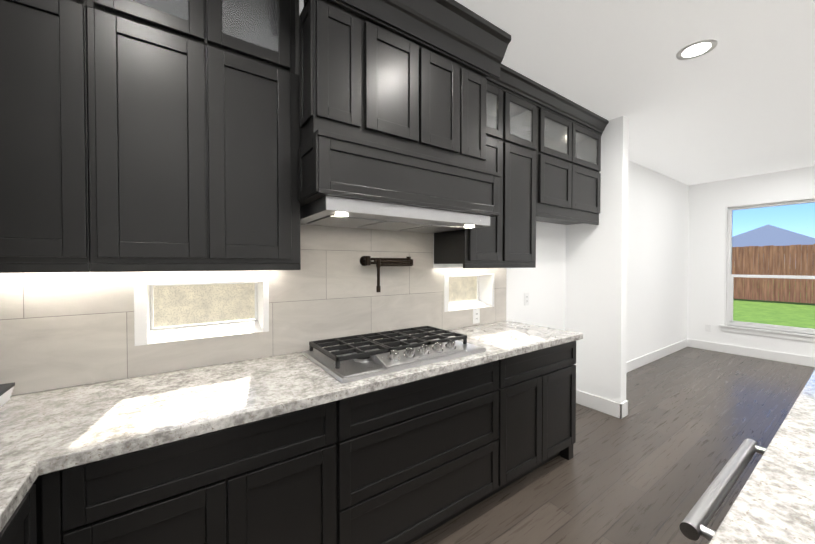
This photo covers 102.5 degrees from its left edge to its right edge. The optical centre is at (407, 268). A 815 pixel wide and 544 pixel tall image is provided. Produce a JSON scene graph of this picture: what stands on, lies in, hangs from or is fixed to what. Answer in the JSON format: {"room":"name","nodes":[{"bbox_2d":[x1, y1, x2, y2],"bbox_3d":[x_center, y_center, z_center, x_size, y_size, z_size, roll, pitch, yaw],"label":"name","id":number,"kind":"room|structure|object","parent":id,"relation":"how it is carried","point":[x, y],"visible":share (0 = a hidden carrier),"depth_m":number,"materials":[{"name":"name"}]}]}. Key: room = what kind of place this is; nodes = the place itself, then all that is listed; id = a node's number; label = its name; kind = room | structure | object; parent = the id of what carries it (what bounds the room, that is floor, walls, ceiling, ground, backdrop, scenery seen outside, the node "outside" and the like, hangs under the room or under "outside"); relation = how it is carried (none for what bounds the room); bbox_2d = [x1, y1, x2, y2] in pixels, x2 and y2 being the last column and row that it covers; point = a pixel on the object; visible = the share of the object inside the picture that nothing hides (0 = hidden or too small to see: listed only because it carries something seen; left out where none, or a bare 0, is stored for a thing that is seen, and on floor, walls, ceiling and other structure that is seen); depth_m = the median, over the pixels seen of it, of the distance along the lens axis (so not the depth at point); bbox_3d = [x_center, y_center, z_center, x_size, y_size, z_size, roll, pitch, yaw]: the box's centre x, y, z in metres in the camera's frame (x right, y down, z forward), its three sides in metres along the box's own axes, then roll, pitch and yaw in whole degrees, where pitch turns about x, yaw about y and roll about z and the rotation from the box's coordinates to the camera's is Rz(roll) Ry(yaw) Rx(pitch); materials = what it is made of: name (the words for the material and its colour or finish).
{"room":"kitchen","nodes":[
{"label":"kitchen","id":0,"kind":"room"},
{"bbox_2d":[134,279,268,345],"bbox_3d":[-1.020,0.195,1.664,0.555,0.283,0.175,-1,1,-35],"label":"window","id":1,"kind":"structure","parent":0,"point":[169,311],"depth_m":1.68,"materials":[{"name":"white"}]},
{"bbox_2d":[19,160,688,394],"bbox_3d":[1.429,-0.015,3.400,8.390,2.760,0.220,-1,1,-35],"label":"wall","id":2,"kind":"structure","parent":0,"point":[657,264],"depth_m":4.53,"materials":[{"name":"white paint"}]},
{"bbox_2d":[120,0,300,267],"bbox_3d":[-0.903,-0.488,1.422,0.777,0.930,0.340,-1,1,-35],"label":"upper cabinet","id":3,"kind":"object","parent":2,"relation":"attached to","point":[147,135],"depth_m":1.29,"materials":[{"name":"black paint"}]},
{"bbox_2d":[0,224,506,395],"bbox_3d":[-0.482,0.097,1.936,3.280,0.744,0.008,-1,1,-35],"label":"tile backsplash","id":4,"kind":"structure","parent":2,"relation":"attached to","point":[58,330],"depth_m":1.68,"materials":[{"name":"beige tile"}]},
{"bbox_2d":[360,256,412,291],"bbox_3d":[-0.127,0.031,2.117,0.354,0.227,0.098,-1,1,-35],"label":"pot filler","id":5,"kind":"object","parent":4,"relation":"attached to","point":[379,262],"visible":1,"depth_m":2.06,"materials":[{"name":"brown metal"}]},
{"bbox_2d":[473,309,479,323],"bbox_3d":[0.559,0.385,2.653,0.072,0.116,0.008,-1,1,-35],"label":"outlet","id":6,"kind":"object","parent":4,"relation":"attached to","point":[476,315],"visible":1,"depth_m":2.65,"materials":[{"name":"white plastic"}]},
{"bbox_2d":[298,0,510,232],"bbox_3d":[-0.071,-0.807,1.831,1.238,1.130,0.610,-1,1,-35],"label":"range hood","id":7,"kind":"object","parent":2,"relation":"attached to","point":[393,115],"visible":0.98,"depth_m":1.57,"materials":[{"name":"black paint"}]},
{"bbox_2d":[434,120,539,267],"bbox_3d":[0.606,-0.503,2.469,0.771,0.930,0.340,-1,1,-35],"label":"upper cabinet","id":8,"kind":"object","parent":2,"relation":"attached to","point":[510,237],"depth_m":2.34,"materials":[{"name":"black paint"}]},
{"bbox_2d":[524,293,528,305],"bbox_3d":[1.108,0.281,3.042,0.072,0.116,0.008,-1,1,-35],"label":"outlet","id":9,"kind":"object","parent":2,"relation":"attached to","point":[526,298],"visible":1,"depth_m":3.04,"materials":[{"name":"white plastic"}]},
{"bbox_2d":[540,144,600,224],"bbox_3d":[1.338,-0.712,2.974,1.008,0.525,0.340,-1,1,-35],"label":"upper cabinet","id":10,"kind":"object","parent":2,"relation":"attached to","point":[570,184],"depth_m":2.81,"materials":[{"name":"black paint"}]},
{"bbox_2d":[626,339,687,372],"bbox_3d":[3.267,1.281,4.549,3.680,0.135,0.017,-1,1,-35],"label":"baseboard","id":11,"kind":"structure","parent":2,"relation":"attached to","point":[643,360],"depth_m":4.80,"materials":[{"name":"white wood"}]},
{"bbox_2d":[444,273,493,311],"bbox_3d":[0.457,0.181,2.689,0.560,0.283,0.175,-1,1,-35],"label":"window","id":12,"kind":"structure","parent":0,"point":[467,291],"depth_m":2.77,"materials":[{"name":"white"}]},
{"bbox_2d":[299,0,814,184],"bbox_3d":[2.897,-1.416,1.265,8.390,0.100,5.370,-1,1,-35],"label":"ceiling","id":13,"kind":"structure","parent":0,"point":[738,101],"depth_m":2.29,"materials":[{"name":"white paint"}]},
{"bbox_2d":[676,39,717,59],"bbox_3d":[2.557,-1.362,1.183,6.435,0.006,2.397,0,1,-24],"label":"recessed light","id":14,"kind":"object","parent":13,"relation":"in","point":[697,49],"visible":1,"depth_m":2.05,"materials":[{"name":"white plastic"}]},
{"bbox_2d":[565,116,628,403],"bbox_3d":[1.852,-0.013,3.237,0.120,2.760,0.530,-1,1,-35],"label":"wall","id":15,"kind":"structure","parent":0,"point":[596,286],"depth_m":3.10,"materials":[{"name":"white paint"}]},
{"bbox_2d":[576,390,624,418],"bbox_3d":[1.814,1.300,3.208,0.037,0.135,0.524,-1,1,-35],"label":"baseboard","id":16,"kind":"structure","parent":15,"relation":"attached to","point":[610,407],"depth_m":3.13,"materials":[{"name":"white wood"}]},
{"bbox_2d":[624,400,627,415],"bbox_3d":[1.917,1.299,3.279,0.014,0.135,0.524,-1,1,-35],"label":"baseboard","id":17,"kind":"structure","parent":15,"relation":"attached to","point":[626,402],"depth_m":3.04,"materials":[{"name":"white wood"}]},
{"bbox_2d":[411,347,814,543],"bbox_3d":[2.897,1.444,1.304,8.390,0.100,5.370,-1,1,-35],"label":"floor","id":18,"kind":"structure","parent":0,"point":[648,468],"depth_m":2.34,"materials":[{"name":"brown wood"}]},
{"bbox_2d":[0,469,67,543],"bbox_3d":[-0.954,0.970,0.337,0.663,0.876,0.893,-1,1,-35],"label":"base cabinet","id":19,"kind":"object","parent":18,"relation":"on","point":[41,517],"depth_m":0.86,"materials":[{"name":"black paint"}]},
{"bbox_2d":[0,453,47,532],"bbox_3d":[-0.484,0.522,-0.374,0.633,0.040,2.430,-1,1,-35],"label":"countertop","id":20,"kind":"structure","parent":19,"relation":"on","point":[16,479],"depth_m":0.76,"materials":[{"name":"grey stone"}]},
{"bbox_2d":[96,399,343,543],"bbox_3d":[-0.797,0.956,1.349,0.819,0.876,0.630,-1,1,-35],"label":"base cabinet","id":21,"kind":"object","parent":18,"relation":"on","point":[279,479],"depth_m":1.11,"materials":[{"name":"black paint"}]},
{"bbox_2d":[344,357,511,543],"bbox_3d":[-0.055,0.948,1.864,1.116,0.876,0.630,-1,1,-35],"label":"base cabinet","id":22,"kind":"object","parent":18,"relation":"on","point":[409,462],"depth_m":1.58,"materials":[{"name":"black paint"}]},
{"bbox_2d":[512,341,575,482],"bbox_3d":[0.697,0.941,2.386,0.843,0.876,0.630,-1,1,-35],"label":"base cabinet","id":23,"kind":"object","parent":18,"relation":"on","point":[543,380],"depth_m":2.14,"materials":[{"name":"black paint"}]},
{"bbox_2d":[0,321,582,472],"bbox_3d":[-0.281,0.493,1.680,3.308,0.040,0.664,-1,1,-35],"label":"countertop","id":24,"kind":"structure","parent":23,"relation":"on","point":[46,432],"depth_m":1.21,"materials":[{"name":"grey stone"}]},
{"bbox_2d":[0,382,14,406],"bbox_3d":[-1.474,0.452,1.044,0.227,0.060,0.250,-1,1,-35],"label":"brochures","id":25,"kind":"object","parent":24,"relation":"on","point":[6,390],"visible":0.98,"depth_m":1.17,"materials":[{"name":"white paper"}]},
{"bbox_2d":[303,326,485,382],"bbox_3d":[-0.065,0.428,1.831,0.874,0.086,0.535,-1,1,-35],"label":"gas cooktop","id":26,"kind":"object","parent":24,"relation":"in","point":[361,356],"visible":1,"depth_m":1.68,"materials":[{"name":"silver metal"}]},
{"bbox_2d":[679,439,766,540],"bbox_3d":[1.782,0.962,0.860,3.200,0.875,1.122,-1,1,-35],"label":"handle","id":27,"kind":"object","parent":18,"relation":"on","point":[694,523],"visible":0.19,"depth_m":0.79,"materials":[{"name":"silver metal"}]},
{"bbox_2d":[709,370,814,543],"bbox_3d":[1.811,0.505,0.812,3.260,0.040,1.080,-1,1,-35],"label":"countertop","id":28,"kind":"structure","parent":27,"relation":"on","point":[774,502],"depth_m":0.71,"materials":[{"name":"white stone"}]},
{"bbox_2d":[687,166,814,356],"bbox_3d":[6.340,-0.018,3.540,0.160,2.760,5.150,-1,1,-35],"label":"wall","id":29,"kind":"structure","parent":0,"point":[709,202],"depth_m":5.29,"materials":[{"name":"white paint"}]},
{"bbox_2d":[705,324,710,331],"bbox_3d":[4.957,0.977,5.400,0.007,0.116,0.072,-1,1,-35],"label":"outlet","id":30,"kind":"object","parent":29,"relation":"attached to","point":[707,327],"visible":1,"depth_m":5.40,"materials":[{"name":"white plastic"}]},
{"bbox_2d":[688,339,814,366],"bbox_3d":[6.216,1.295,3.582,0.017,0.135,4.970,-1,1,-35],"label":"baseboard","id":31,"kind":"structure","parent":29,"relation":"attached to","point":[738,350],"depth_m":4.95,"materials":[{"name":"white wood"}]},
{"bbox_2d":[719,325,814,341],"bbox_3d":[5.640,0.959,4.523,0.185,0.100,1.940,-1,1,-35],"label":"window sill","id":32,"kind":"structure","parent":29,"relation":"attached to","point":[774,333],"depth_m":4.82,"materials":[{"name":"white"}]},
{"bbox_2d":[724,197,814,333],"bbox_3d":[5.655,-0.038,4.519,0.149,1.895,1.840,-1,1,-35],"label":"window","id":33,"kind":"structure","parent":29,"relation":"in","point":[769,278],"depth_m":4.88,"materials":[{"name":"white"}]}
]}

